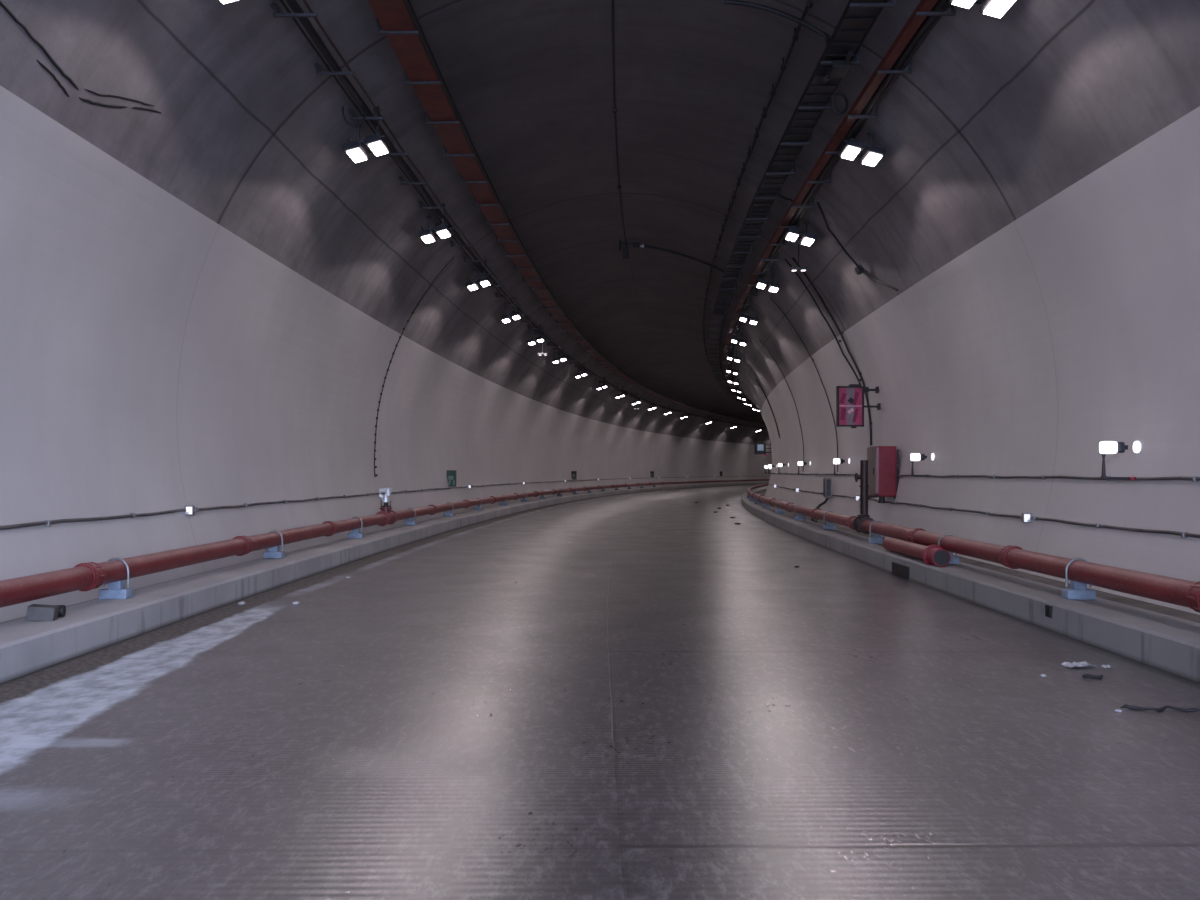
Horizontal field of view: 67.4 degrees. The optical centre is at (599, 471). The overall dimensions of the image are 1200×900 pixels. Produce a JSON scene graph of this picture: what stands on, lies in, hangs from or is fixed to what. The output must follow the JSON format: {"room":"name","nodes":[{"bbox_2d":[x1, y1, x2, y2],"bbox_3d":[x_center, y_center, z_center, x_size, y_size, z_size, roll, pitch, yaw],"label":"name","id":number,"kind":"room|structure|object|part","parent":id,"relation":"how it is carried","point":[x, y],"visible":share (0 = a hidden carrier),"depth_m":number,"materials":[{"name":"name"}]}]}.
{"room":"road tunnel","nodes":[
{"label":"road tunnel","id":0,"kind":"room"},
{"bbox_2d":[0,85,771,622],"bbox_3d":[32.272,-0.920,79.631,76.163,4.600,173.506,0,0,0],"label":"wall","id":1,"kind":"structure","parent":0,"point":[154,358],"depth_m":11.89,"materials":[{"name":"white paint"}]},
{"bbox_2d":[185,505,195,515],"bbox_3d":[-5.327,0.500,11.701,0.110,0.130,0.230,0,0,1],"label":"lamp","id":2,"kind":"object","parent":1,"relation":"attached to","point":[190,509],"visible":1,"depth_m":11.65,"materials":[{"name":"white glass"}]},
{"bbox_2d":[0,476,738,529],"bbox_3d":[10.951,0.500,57.349,32.750,0.058,128.926,0,0,0],"label":"conduit","id":3,"kind":"object","parent":1,"relation":"attached to","point":[132,515],"visible":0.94,"depth_m":12.03,"materials":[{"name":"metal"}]},
{"bbox_2d":[374,257,454,476],"bbox_3d":[-4.295,-2.418,20.841,1.894,5.084,0.488,0,0,0],"label":"cable","id":4,"kind":"object","parent":1,"relation":"attached to","point":[408,320],"visible":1,"depth_m":20.95,"materials":[{"name":"black rubber"}]},
{"bbox_2d":[446,470,456,486],"bbox_3d":[-4.600,0.200,27.788,0.340,0.500,0.048,0,0,4],"label":"exit sign","id":5,"kind":"object","parent":1,"relation":"attached to","point":[451,474],"visible":0.98,"depth_m":27.77,"materials":[{"name":"metal"}]},
{"bbox_2d":[571,471,576,479],"bbox_3d":[-1.511,0.200,51.775,0.340,0.500,0.048,0,0,11],"label":"exit sign","id":6,"kind":"object","parent":1,"relation":"attached to","point":[574,473],"visible":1,"depth_m":51.75,"materials":[{"name":"metal"}]},
{"bbox_2d":[0,485,1199,899],"bbox_3d":[35.782,1.500,79.030,80.122,0.001,172.240,0,0,0],"label":"road","id":7,"kind":"structure","parent":0,"point":[679,708],"depth_m":5.12,"materials":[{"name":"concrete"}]},
{"bbox_2d":[0,482,767,683],"bbox_3d":[32.799,1.390,79.391,75.993,0.320,173.000,0,0,0],"label":"curb","id":8,"kind":"object","parent":7,"relation":"on","point":[26,647],"depth_m":9.58,"materials":[{"name":"concrete"}]},
{"bbox_2d":[26,604,65,621],"bbox_3d":[-4.621,1.170,7.511,0.235,0.141,0.240,0,0,-17],"label":"chock","id":9,"kind":"object","parent":8,"relation":"on","point":[35,612],"visible":0.98,"depth_m":7.41,"materials":[{"name":"concrete"}]},
{"bbox_2d":[0,479,769,607],"bbox_3d":[11.563,1.030,57.186,32.804,0.399,128.574,0,0,0],"label":"pipe","id":10,"kind":"object","parent":8,"relation":"on","point":[114,572],"visible":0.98,"depth_m":10.34,"materials":[{"name":"red metal"}]},
{"bbox_2d":[375,487,396,525],"bbox_3d":[-4.480,0.709,18.793,0.326,0.807,0.635,0,0,2],"label":"valve","id":11,"kind":"object","parent":10,"relation":"attached to","point":[391,515],"visible":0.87,"depth_m":18.74,"materials":[{"name":"red paint"}]},
{"bbox_2d":[741,488,1199,682],"bbox_3d":[40.394,1.390,75.678,72.309,0.320,165.179,0,0,0],"label":"curb","id":12,"kind":"object","parent":7,"relation":"on","point":[1167,639],"depth_m":9.06,"materials":[{"name":"concrete"}]},
{"bbox_2d":[811,498,828,522],"bbox_3d":[5.678,0.983,23.486,0.312,0.659,1.232,0,0,29],"label":"hose","id":13,"kind":"object","parent":12,"relation":"on","point":[826,499],"visible":0.64,"depth_m":23.74,"materials":[{"name":"black rubber"}]},
{"bbox_2d":[883,537,950,566],"bbox_3d":[4.444,1.115,12.830,0.310,0.296,2.332,0,0,0],"label":"pipe","id":14,"kind":"object","parent":12,"relation":"on","point":[936,555],"visible":1,"depth_m":12.25,"materials":[{"name":"red metal"}]},
{"bbox_2d":[747,483,1199,612],"bbox_3d":[13.949,1.030,44.135,18.900,0.399,102.082,0,0,0],"label":"pipe","id":15,"kind":"object","parent":12,"relation":"on","point":[1186,593],"visible":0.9,"depth_m":9.30,"materials":[{"name":"red metal"}]},
{"bbox_2d":[853,460,878,533],"bbox_3d":[4.984,0.452,16.874,0.420,1.323,1.726,0,0,19],"label":"valve riser","id":16,"kind":"object","parent":15,"relation":"attached to","point":[857,522],"visible":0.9,"depth_m":16.25,"materials":[{"name":"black metal"}]},
{"bbox_2d":[1061,661,1095,667],"bbox_3d":[3.682,1.480,6.919,0.233,0.026,0.119,0,0,-6],"label":"paper scrap","id":17,"kind":"object","parent":7,"relation":"on","point":[1067,664],"visible":1,"depth_m":6.92,"materials":[{"name":"white paper"}]},
{"bbox_2d":[1082,674,1102,678],"bbox_3d":[3.591,1.488,6.559,0.147,0.022,0.062,0,0,16],"label":"strip","id":18,"kind":"object","parent":7,"relation":"on","point":[1084,675],"visible":1,"depth_m":6.55,"materials":[{"name":"black rubber"}]},
{"bbox_2d":[1101,665,1114,667],"bbox_3d":[3.881,1.486,6.879,0.070,0.018,0.059,0,0,-6],"label":"paper scrap","id":19,"kind":"object","parent":7,"relation":"on","point":[1103,666],"visible":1,"depth_m":6.87,"materials":[{"name":"white paper"}]},
{"bbox_2d":[1120,704,1199,711],"bbox_3d":[3.534,1.486,5.649,0.509,0.033,0.083,0,0,6],"label":"hose","id":20,"kind":"object","parent":7,"relation":"on","point":[1124,705],"visible":1,"depth_m":5.64,"materials":[{"name":"black rubber"}]},
{"bbox_2d":[0,0,1199,445],"bbox_3d":[35.624,-5.000,79.490,82.148,3.773,173.209,0,0,0],"label":"ceiling","id":21,"kind":"structure","parent":0,"point":[225,108],"depth_m":13.66,"materials":[{"name":"concrete"}]},
{"bbox_2d":[218,0,235,3],"bbox_3d":[-3.498,-4.958,8.621,0.628,0.739,0.500,0,0,0],"label":"lamp","id":22,"kind":"object","parent":21,"relation":"hanging from","point":[220,1],"visible":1,"depth_m":8.80,"materials":[{"name":"white glass"}]},
{"bbox_2d":[343,106,389,162],"bbox_3d":[-3.437,-4.958,13.156,0.628,0.739,0.500,0,0,1],"label":"lamp","id":23,"kind":"object","parent":21,"relation":"hanging from","point":[375,144],"visible":0.9,"depth_m":13.07,"materials":[{"name":"white"}]},
{"bbox_3d":[-3.553,-4.623,13.158,0.178,0.069,0.410,0,0,1],"label":"light panel","id":24,"kind":"part","parent":23,"relation":"part of","materials":[{"name":"white"}]},
{"bbox_3d":[-3.437,-5.015,13.156,0.516,0.624,0.394,0,0,37],"label":"hanger frame","id":25,"kind":"part","parent":23,"relation":"part of","materials":[{"name":"metal"}]},
{"bbox_3d":[-3.237,-4.719,13.151,0.178,0.069,0.410,0,0,1],"label":"light panel","id":26,"kind":"part","parent":23,"relation":"part of","materials":[{"name":"white"}]},
{"bbox_2d":[418,203,451,243],"bbox_3d":[-3.299,-4.958,17.880,0.628,0.739,0.500,0,0,2],"label":"lamp","id":27,"kind":"object","parent":21,"relation":"hanging from","point":[442,231],"visible":0.93,"depth_m":17.78,"materials":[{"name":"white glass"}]},
{"bbox_3d":[-3.414,-4.623,17.884,0.178,0.069,0.410,0,0,2],"label":"light panel","id":28,"kind":"part","parent":27,"relation":"part of","materials":[{"name":"white plastic"}]},
{"bbox_3d":[-3.299,-5.015,17.880,0.516,0.624,0.394,0,0,38],"label":"hanger frame","id":29,"kind":"part","parent":27,"relation":"part of","materials":[{"name":"metal"}]},
{"bbox_3d":[-3.099,-4.719,17.872,0.178,0.069,0.410,0,0,2],"label":"light panel","id":30,"kind":"part","parent":27,"relation":"part of","materials":[{"name":"white"}]},
{"bbox_2d":[465,259,490,290],"bbox_3d":[-3.080,-4.958,22.594,0.628,0.739,0.500,0,0,3],"label":"lamp","id":31,"kind":"object","parent":21,"relation":"hanging from","point":[484,281],"visible":0.89,"depth_m":22.43,"materials":[{"name":"white glass"}]},
{"bbox_3d":[-3.195,-4.623,22.600,0.178,0.069,0.410,0,0,3],"label":"light panel","id":32,"kind":"part","parent":31,"relation":"part of","materials":[{"name":"white"}]},
{"bbox_3d":[-2.880,-4.719,22.583,0.178,0.069,0.410,0,0,3],"label":"light panel","id":33,"kind":"part","parent":31,"relation":"part of","materials":[{"name":"white"}]},
{"bbox_2d":[500,298,520,322],"bbox_3d":[-2.757,-4.958,27.547,0.628,0.739,0.500,0,0,4],"label":"lamp","id":34,"kind":"object","parent":21,"relation":"hanging from","point":[505,318],"visible":0.91,"depth_m":27.38,"materials":[{"name":"white glass"}]},
{"bbox_2d":[270,0,766,428],"bbox_3d":[12.774,-5.071,56.813,32.758,0.172,127.772,0,0,0],"label":"cable tray","id":35,"kind":"object","parent":21,"relation":"attached to","point":[298,12],"visible":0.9,"depth_m":14.14,"materials":[{"name":"black metal"}]},
{"bbox_2d":[342,106,365,126],"bbox_3d":[-3.314,-4.773,12.120,0.315,0.252,0.046,0,0,-20],"label":"cable loop","id":36,"kind":"object","parent":35,"relation":"hanging from","point":[363,119],"visible":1,"depth_m":12.11,"materials":[{"name":"black rubber"}]},
{"bbox_2d":[527,324,544,344],"bbox_3d":[-2.341,-4.958,32.422,0.628,0.739,0.500,0,0,5],"label":"lamp","id":37,"kind":"object","parent":21,"relation":"hanging from","point":[540,338],"visible":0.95,"depth_m":32.27,"materials":[{"name":"white glass"}]},
{"bbox_3d":[-2.341,-5.015,32.422,0.516,0.624,0.394,0,0,-31],"label":"hanger frame","id":38,"kind":"part","parent":37,"relation":"part of","materials":[{"name":"metal"}]},
{"bbox_2d":[538,326,547,355],"bbox_3d":[-2.091,-4.790,32.892,0.340,1.059,0.130,0,0,6],"label":"lamp","id":39,"kind":"object","parent":21,"relation":"hanging from","point":[542,353],"visible":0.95,"depth_m":32.88,"materials":[{"name":"white"}]},
{"bbox_2d":[552,345,566,363],"bbox_3d":[-1.747,-4.958,37.937,0.628,0.739,0.500,0,0,7],"label":"lamp","id":40,"kind":"object","parent":21,"relation":"hanging from","point":[562,358],"visible":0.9,"depth_m":37.80,"materials":[{"name":"white glass"}]},
{"bbox_2d":[368,0,764,423],"bbox_3d":[13.552,-5.537,56.611,32.715,0.265,127.337,0,0,0],"label":"cable tray","id":41,"kind":"object","parent":21,"relation":"attached to","point":[398,20],"visible":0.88,"depth_m":14.79,"materials":[{"name":"brown metal"}]},
{"bbox_2d":[574,362,586,377],"bbox_3d":[-0.959,-4.958,43.823,0.628,0.739,0.500,0,0,8],"label":"lamp","id":42,"kind":"object","parent":21,"relation":"hanging from","point":[584,373],"visible":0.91,"depth_m":43.63,"materials":[{"name":"white glass"}]},
{"bbox_2d":[596,376,606,389],"bbox_3d":[0.066,-4.958,50.082,0.628,0.739,0.500,0,0,10],"label":"lamp","id":43,"kind":"object","parent":21,"relation":"hanging from","point":[604,385],"visible":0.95,"depth_m":49.91,"materials":[{"name":"white glass"}]},
{"bbox_2d":[612,0,625,240],"bbox_3d":[0.312,-6.445,9.096,0.440,0.070,32.186,0,0,1],"label":"cable","id":44,"kind":"object","parent":21,"relation":"attached to","point":[614,108],"visible":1,"depth_m":16.00,"materials":[{"name":"black rubber"}]},
{"bbox_2d":[615,386,624,397],"bbox_3d":[1.213,-4.958,55.952,0.628,0.739,0.500,0,0,12],"label":"lamp","id":45,"kind":"object","parent":21,"relation":"hanging from","point":[622,394],"visible":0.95,"depth_m":55.78,"materials":[{"name":"white glass"}]},
{"bbox_2d":[619,240,643,258],"bbox_3d":[0.887,-6.230,25.163,0.688,0.520,0.180,0,0,4],"label":"ceiling device","id":46,"kind":"object","parent":21,"relation":"attached to","point":[635,244],"visible":1,"depth_m":25.11,"materials":[{"name":"black metal"}]},
{"bbox_2d":[640,244,723,272],"bbox_3d":[2.345,-5.813,25.288,2.732,1.149,0.145,0,0,-7],"label":"cable","id":47,"kind":"object","parent":46,"relation":"attached to","point":[646,246],"visible":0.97,"depth_m":25.27,"materials":[{"name":"black rubber"}]},
{"bbox_2d":[631,394,640,404],"bbox_3d":[2.426,-4.958,61.299,0.628,0.739,0.500,0,0,14],"label":"lamp","id":48,"kind":"object","parent":21,"relation":"hanging from","point":[638,400],"visible":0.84,"depth_m":61.19,"materials":[{"name":"white glass"}]},
{"bbox_2d":[726,365,738,374],"bbox_3d":[6.251,-4.938,42.346,0.628,0.689,0.500,0,0,8],"label":"lamp","id":49,"kind":"object","parent":21,"relation":"hanging from","point":[729,370],"visible":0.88,"depth_m":42.16,"materials":[{"name":"white glass"}]},
{"bbox_2d":[728,376,739,384],"bbox_3d":[7.013,-4.938,47.158,0.628,0.689,0.500,0,0,10],"label":"lamp","id":50,"kind":"object","parent":21,"relation":"hanging from","point":[730,380],"visible":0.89,"depth_m":46.98,"materials":[{"name":"white glass"}]},
{"bbox_2d":[727,351,741,361],"bbox_3d":[5.603,-4.938,37.513,0.628,0.689,0.500,0,0,7],"label":"lamp","id":51,"kind":"object","parent":21,"relation":"hanging from","point":[730,357],"visible":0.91,"depth_m":37.33,"materials":[{"name":"white glass"}]},
{"bbox_2d":[731,382,741,392],"bbox_3d":[7.924,-4.938,52.097,0.628,0.689,0.500,0,0,11],"label":"lamp","id":52,"kind":"object","parent":21,"relation":"hanging from","point":[732,388],"visible":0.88,"depth_m":51.91,"materials":[{"name":"white glass"}]},
{"bbox_2d":[731,326,747,345],"bbox_3d":[5.060,-4.938,32.611,0.628,0.689,0.500,0,0,6],"label":"lamp","id":53,"kind":"object","parent":21,"relation":"hanging from","point":[734,339],"visible":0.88,"depth_m":32.42,"materials":[{"name":"white glass"}]},
{"bbox_2d":[737,393,745,399],"bbox_3d":[9.080,-4.938,57.505,0.628,0.689,0.500,0,0,13],"label":"lamp","id":54,"kind":"object","parent":21,"relation":"hanging from","point":[738,396],"visible":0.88,"depth_m":57.33,"materials":[{"name":"white glass"}]},
{"bbox_2d":[739,309,758,324],"bbox_3d":[4.641,-4.938,27.920,0.628,0.689,0.500,0,0,5],"label":"lamp","id":55,"kind":"object","parent":21,"relation":"hanging from","point":[743,317],"visible":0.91,"depth_m":27.73,"materials":[{"name":"white glass"}]},
{"bbox_2d":[703,0,812,401],"bbox_3d":[12.003,-5.865,44.554,18.934,0.182,103.003,0,0,0],"label":"cable","id":56,"kind":"object","parent":21,"relation":"attached to","point":[809,4],"visible":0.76,"depth_m":15.51,"materials":[{"name":"black rubber"}]},
{"bbox_2d":[756,267,780,292],"bbox_3d":[4.295,-4.938,22.868,0.628,0.689,0.500,0,0,3],"label":"lamp","id":57,"kind":"object","parent":21,"relation":"hanging from","point":[761,283],"visible":0.89,"depth_m":22.70,"materials":[{"name":"white glass"}]},
{"bbox_3d":[4.096,-4.724,22.880,0.178,0.069,0.410,0,0,3],"label":"light panel","id":58,"kind":"part","parent":57,"relation":"part of","materials":[{"name":"white"}]},
{"bbox_3d":[4.411,-4.628,22.861,0.178,0.069,0.410,0,0,3],"label":"light panel","id":59,"kind":"part","parent":57,"relation":"part of","materials":[{"name":"white"}]},
{"bbox_2d":[790,244,806,270],"bbox_3d":[4.309,-4.652,19.518,0.340,0.583,0.130,0,0,3],"label":"lamp","id":60,"kind":"object","parent":21,"relation":"hanging from","point":[798,268],"visible":1,"depth_m":19.46,"materials":[{"name":"white"}]},
{"bbox_2d":[784,215,816,245],"bbox_3d":[4.063,-4.938,18.115,0.628,0.689,0.500,0,0,2],"label":"lamp","id":61,"kind":"object","parent":21,"relation":"hanging from","point":[792,234],"visible":0.89,"depth_m":17.96,"materials":[{"name":"white glass"}]},
{"bbox_3d":[3.863,-4.724,18.123,0.178,0.069,0.410,0,0,2],"label":"light panel","id":62,"kind":"part","parent":61,"relation":"part of","materials":[{"name":"white plastic"}]},
{"bbox_3d":[4.063,-4.995,18.115,0.516,0.574,0.394,0,0,38],"label":"hanger frame","id":63,"kind":"part","parent":61,"relation":"part of","materials":[{"name":"metal"}]},
{"bbox_3d":[4.179,-4.628,18.110,0.178,0.069,0.410,0,0,2],"label":"light panel","id":64,"kind":"part","parent":61,"relation":"part of","materials":[{"name":"white plastic"}]},
{"bbox_2d":[708,0,895,407],"bbox_3d":[12.369,-5.357,44.503,19.236,0.404,102.891,0,0,0],"label":"cable tray","id":65,"kind":"object","parent":21,"relation":"attached to","point":[858,18],"visible":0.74,"depth_m":14.19,"materials":[{"name":"black metal"}]},
{"bbox_2d":[723,0,829,45],"bbox_3d":[2.277,-5.658,11.511,1.392,0.849,0.103,0,0,7],"label":"cable","id":66,"kind":"object","parent":65,"relation":"attached to","point":[731,2],"visible":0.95,"depth_m":11.49,"materials":[{"name":"black rubber"}]},
{"bbox_2d":[778,193,797,208],"bbox_3d":[3.545,-5.111,16.964,0.490,0.252,0.079,0,0,-23],"label":"cable","id":67,"kind":"object","parent":65,"relation":"attached to","point":[779,195],"visible":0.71,"depth_m":16.90,"materials":[{"name":"black rubber"}]},
{"bbox_2d":[823,50,852,82],"bbox_3d":[3.036,-5.130,11.444,0.220,0.100,0.787,0,0,1],"label":"box","id":68,"kind":"object","parent":65,"relation":"attached to","point":[838,68],"visible":1,"depth_m":11.33,"materials":[{"name":"grey metal"}]},
{"bbox_2d":[830,92,847,114],"bbox_3d":[3.282,-5.080,12.419,0.275,0.337,0.127,0,0,-17],"label":"cable loop","id":69,"kind":"object","parent":65,"relation":"hanging from","point":[837,93],"visible":1,"depth_m":12.38,"materials":[{"name":"black rubber"}]},
{"bbox_2d":[723,0,955,409],"bbox_3d":[12.937,-5.032,44.370,19.113,0.255,102.599,0,0,0],"label":"cable tray","id":70,"kind":"object","parent":21,"relation":"attached to","point":[926,15],"visible":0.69,"depth_m":12.92,"materials":[{"name":"brown metal"}]},
{"bbox_2d":[817,202,897,290],"bbox_3d":[4.858,-4.158,16.961,1.446,1.754,0.898,0,0,18],"label":"cable","id":71,"kind":"object","parent":21,"relation":"attached to","point":[818,204],"visible":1,"depth_m":17.07,"materials":[{"name":"black rubber"}]},
{"bbox_2d":[854,265,863,274],"bbox_3d":[5.033,-3.920,17.470,0.195,0.206,0.166,0,0,2],"label":"wall box","id":72,"kind":"object","parent":21,"relation":"attached to","point":[857,271],"visible":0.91,"depth_m":17.42,"materials":[{"name":"metal"}]},
{"bbox_2d":[839,126,885,166],"bbox_3d":[3.916,-4.938,13.344,0.628,0.689,0.500,0,0,1],"label":"lamp","id":73,"kind":"object","parent":21,"relation":"hanging from","point":[852,149],"visible":0.85,"depth_m":13.23,"materials":[{"name":"white glass"}]},
{"bbox_3d":[3.716,-4.724,13.349,0.178,0.069,0.410,0,0,1],"label":"light panel","id":74,"kind":"part","parent":73,"relation":"part of","materials":[{"name":"white"}]},
{"bbox_3d":[3.916,-4.995,13.344,0.516,0.574,0.394,0,0,-35],"label":"hanger frame","id":75,"kind":"part","parent":73,"relation":"part of","materials":[{"name":"metal"}]},
{"bbox_3d":[4.032,-4.628,13.342,0.178,0.069,0.410,0,0,1],"label":"light panel","id":76,"kind":"part","parent":73,"relation":"part of","materials":[{"name":"white"}]},
{"bbox_2d":[948,0,1017,17],"bbox_3d":[3.852,-4.938,8.909,0.628,0.689,0.500,0,0,0],"label":"lamp","id":77,"kind":"object","parent":21,"relation":"hanging from","point":[996,8],"visible":1,"depth_m":9.02,"materials":[{"name":"white"}]},
{"bbox_3d":[3.652,-4.724,8.910,0.178,0.069,0.410,0,0,0],"label":"light panel","id":78,"kind":"part","parent":77,"relation":"part of","materials":[{"name":"white"}]},
{"bbox_3d":[3.967,-4.628,8.908,0.178,0.069,0.410,0,0,0],"label":"light panel","id":79,"kind":"part","parent":77,"relation":"part of","materials":[{"name":"white"}]},
{"bbox_2d":[762,106,1199,614],"bbox_3d":[41.094,-0.920,75.276,71.632,4.600,164.333,0,0,0],"label":"wall","id":80,"kind":"structure","parent":0,"point":[1072,327],"depth_m":11.50,"materials":[{"name":"white paint"}]},
{"bbox_2d":[754,442,771,456],"bbox_3d":[9.019,-1.250,49.794,0.930,0.800,0.155,0,0,11],"label":"sign","id":81,"kind":"object","parent":80,"relation":"attached to","point":[759,447],"visible":1,"depth_m":49.77,"materials":[{"name":"blue"}]},
{"bbox_2d":[755,379,780,437],"bbox_3d":[7.318,-2.721,38.647,1.162,2.593,0.595,0,0,33],"label":"cable","id":82,"kind":"object","parent":80,"relation":"attached to","point":[755,379],"visible":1,"depth_m":38.77,"materials":[{"name":"black rubber"}]},
{"bbox_2d":[760,341,803,468],"bbox_3d":[6.250,-2.252,30.593,1.547,4.510,0.547,0,0,32],"label":"cable","id":83,"kind":"object","parent":80,"relation":"attached to","point":[760,341],"visible":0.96,"depth_m":30.66,"materials":[{"name":"black rubber"}]},
{"bbox_2d":[778,463,788,473],"bbox_3d":[7.053,-0.126,34.646,0.399,0.420,0.130,0,0,6],"label":"light","id":84,"kind":"object","parent":80,"relation":"attached to","point":[779,464],"visible":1,"depth_m":34.61,"materials":[{"name":"white"}]},
{"bbox_2d":[770,298,837,471],"bbox_3d":[5.702,-2.403,24.668,1.894,4.815,0.824,0,0,32],"label":"cable","id":85,"kind":"object","parent":80,"relation":"attached to","point":[770,298],"visible":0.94,"depth_m":24.86,"materials":[{"name":"black rubber"}]},
{"bbox_2d":[798,461,810,474],"bbox_3d":[6.466,-0.126,28.524,0.399,0.420,0.130,0,0,5],"label":"light","id":86,"kind":"object","parent":80,"relation":"attached to","point":[800,463],"visible":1,"depth_m":28.49,"materials":[{"name":"white"}]},
{"bbox_2d":[784,258,867,394],"bbox_3d":[5.325,-3.349,21.093,1.874,3.234,1.037,0,0,18],"label":"cable","id":87,"kind":"object","parent":80,"relation":"attached to","point":[785,259],"visible":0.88,"depth_m":21.31,"materials":[{"name":"black rubber"}]},
{"bbox_2d":[823,478,830,497],"bbox_3d":[6.071,0.420,24.039,0.169,0.540,0.311,0,0,4],"label":"electrical box","id":88,"kind":"object","parent":80,"relation":"attached to","point":[826,481],"visible":1,"depth_m":23.89,"materials":[{"name":"metal"}]},
{"bbox_2d":[792,257,871,444],"bbox_3d":[5.258,-2.734,20.609,1.813,4.272,0.633,0,0,0],"label":"cable","id":89,"kind":"object","parent":80,"relation":"attached to","point":[793,258],"visible":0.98,"depth_m":20.67,"materials":[{"name":"black rubber"}]},
{"bbox_2d":[833,459,849,474],"bbox_3d":[6.052,-0.126,22.575,0.399,0.420,0.130,0,0,3],"label":"light","id":90,"kind":"object","parent":80,"relation":"attached to","point":[835,461],"visible":1,"depth_m":22.53,"materials":[{"name":"white"}]},
{"bbox_2d":[833,459,839,463],"bbox_3d":[5.938,-0.265,22.582,0.155,0.135,0.110,0,0,3],"label":"diffuser","id":91,"kind":"object","parent":90,"relation":"attached to","point":[836,461],"depth_m":22.53,"materials":[{"name":"white plastic"}]},
{"bbox_2d":[836,384,880,427],"bbox_3d":[5.561,-1.410,19.360,0.977,0.940,0.142,0,0,-10],"label":"sign","id":92,"kind":"object","parent":80,"relation":"attached to","point":[850,406],"visible":1,"depth_m":19.31,"materials":[{"name":"metal"}]},
{"bbox_3d":[5.371,-1.410,19.326,0.585,0.940,0.105,0,0,-5],"label":"sign frame","id":93,"kind":"part","parent":92,"relation":"part of","materials":[{"name":"black metal"}]},
{"bbox_2d":[867,446,898,502],"bbox_3d":[5.757,0.052,18.338,0.485,1.145,0.709,0,0,2],"label":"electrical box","id":94,"kind":"object","parent":80,"relation":"attached to","point":[883,479],"visible":0.88,"depth_m":18.00,"materials":[{"name":"red paint"}]},
{"bbox_3d":[5.543,-0.010,18.351,0.024,0.980,0.680,0,0,2],"label":"cabinet door","id":95,"kind":"part","parent":94,"relation":"part of","materials":[{"name":"grey metal"}]},
{"bbox_2d":[878,497,885,502],"bbox_3d":[5.659,0.557,18.066,0.158,0.135,0.158,0,0,2],"label":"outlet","id":96,"kind":"object","parent":94,"relation":"attached to","point":[881,499],"depth_m":18.01,"materials":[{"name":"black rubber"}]},
{"bbox_3d":[5.938,0.045,18.035,0.100,0.990,0.080,0,0,2],"label":"frame","id":97,"kind":"part","parent":94,"relation":"part of","materials":[{"name":"red metal"}]},
{"bbox_2d":[910,453,933,476],"bbox_3d":[5.763,-0.126,16.119,0.399,0.420,0.130,0,0,2],"label":"light","id":98,"kind":"object","parent":80,"relation":"attached to","point":[914,456],"visible":1,"depth_m":16.09,"materials":[{"name":"white plastic"}]},
{"bbox_2d":[910,453,919,460],"bbox_3d":[5.649,-0.265,16.123,0.155,0.135,0.110,0,0,2],"label":"diffuser","id":99,"kind":"object","parent":98,"relation":"attached to","point":[914,456],"depth_m":16.07,"materials":[{"name":"white plastic"}]},
{"bbox_2d":[768,482,1199,537],"bbox_3d":[14.935,0.610,43.901,18.607,0.054,101.568,0,0,0],"label":"conduit","id":100,"kind":"object","parent":80,"relation":"attached to","point":[1097,525],"visible":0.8,"depth_m":11.21,"materials":[{"name":"metal"}]},
{"bbox_2d":[775,473,1199,481],"bbox_3d":[15.035,0.070,43.878,18.597,0.054,101.519,0,0,0],"label":"conduit","id":101,"kind":"object","parent":80,"relation":"attached to","point":[1193,478],"visible":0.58,"depth_m":11.48,"materials":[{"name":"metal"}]},
{"bbox_2d":[1021,513,1031,522],"bbox_3d":[5.666,0.610,11.968,0.110,0.130,0.230,0,0,1],"label":"reflector","id":102,"kind":"object","parent":80,"relation":"attached to","point":[1025,517],"visible":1,"depth_m":11.91,"materials":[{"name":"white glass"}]},
{"bbox_2d":[1099,441,1140,479],"bbox_3d":[5.630,-0.126,9.765,0.399,0.420,0.130,0,0,1],"label":"light","id":103,"kind":"object","parent":80,"relation":"attached to","point":[1105,447],"visible":0.99,"depth_m":9.74,"materials":[{"name":"white"}]},
{"bbox_2d":[1099,441,1116,453],"bbox_3d":[5.515,-0.265,9.766,0.155,0.135,0.110,0,0,1],"label":"diffuser","id":104,"kind":"object","parent":103,"relation":"attached to","point":[1105,447],"depth_m":9.71,"materials":[{"name":"white plastic"}]}
]}

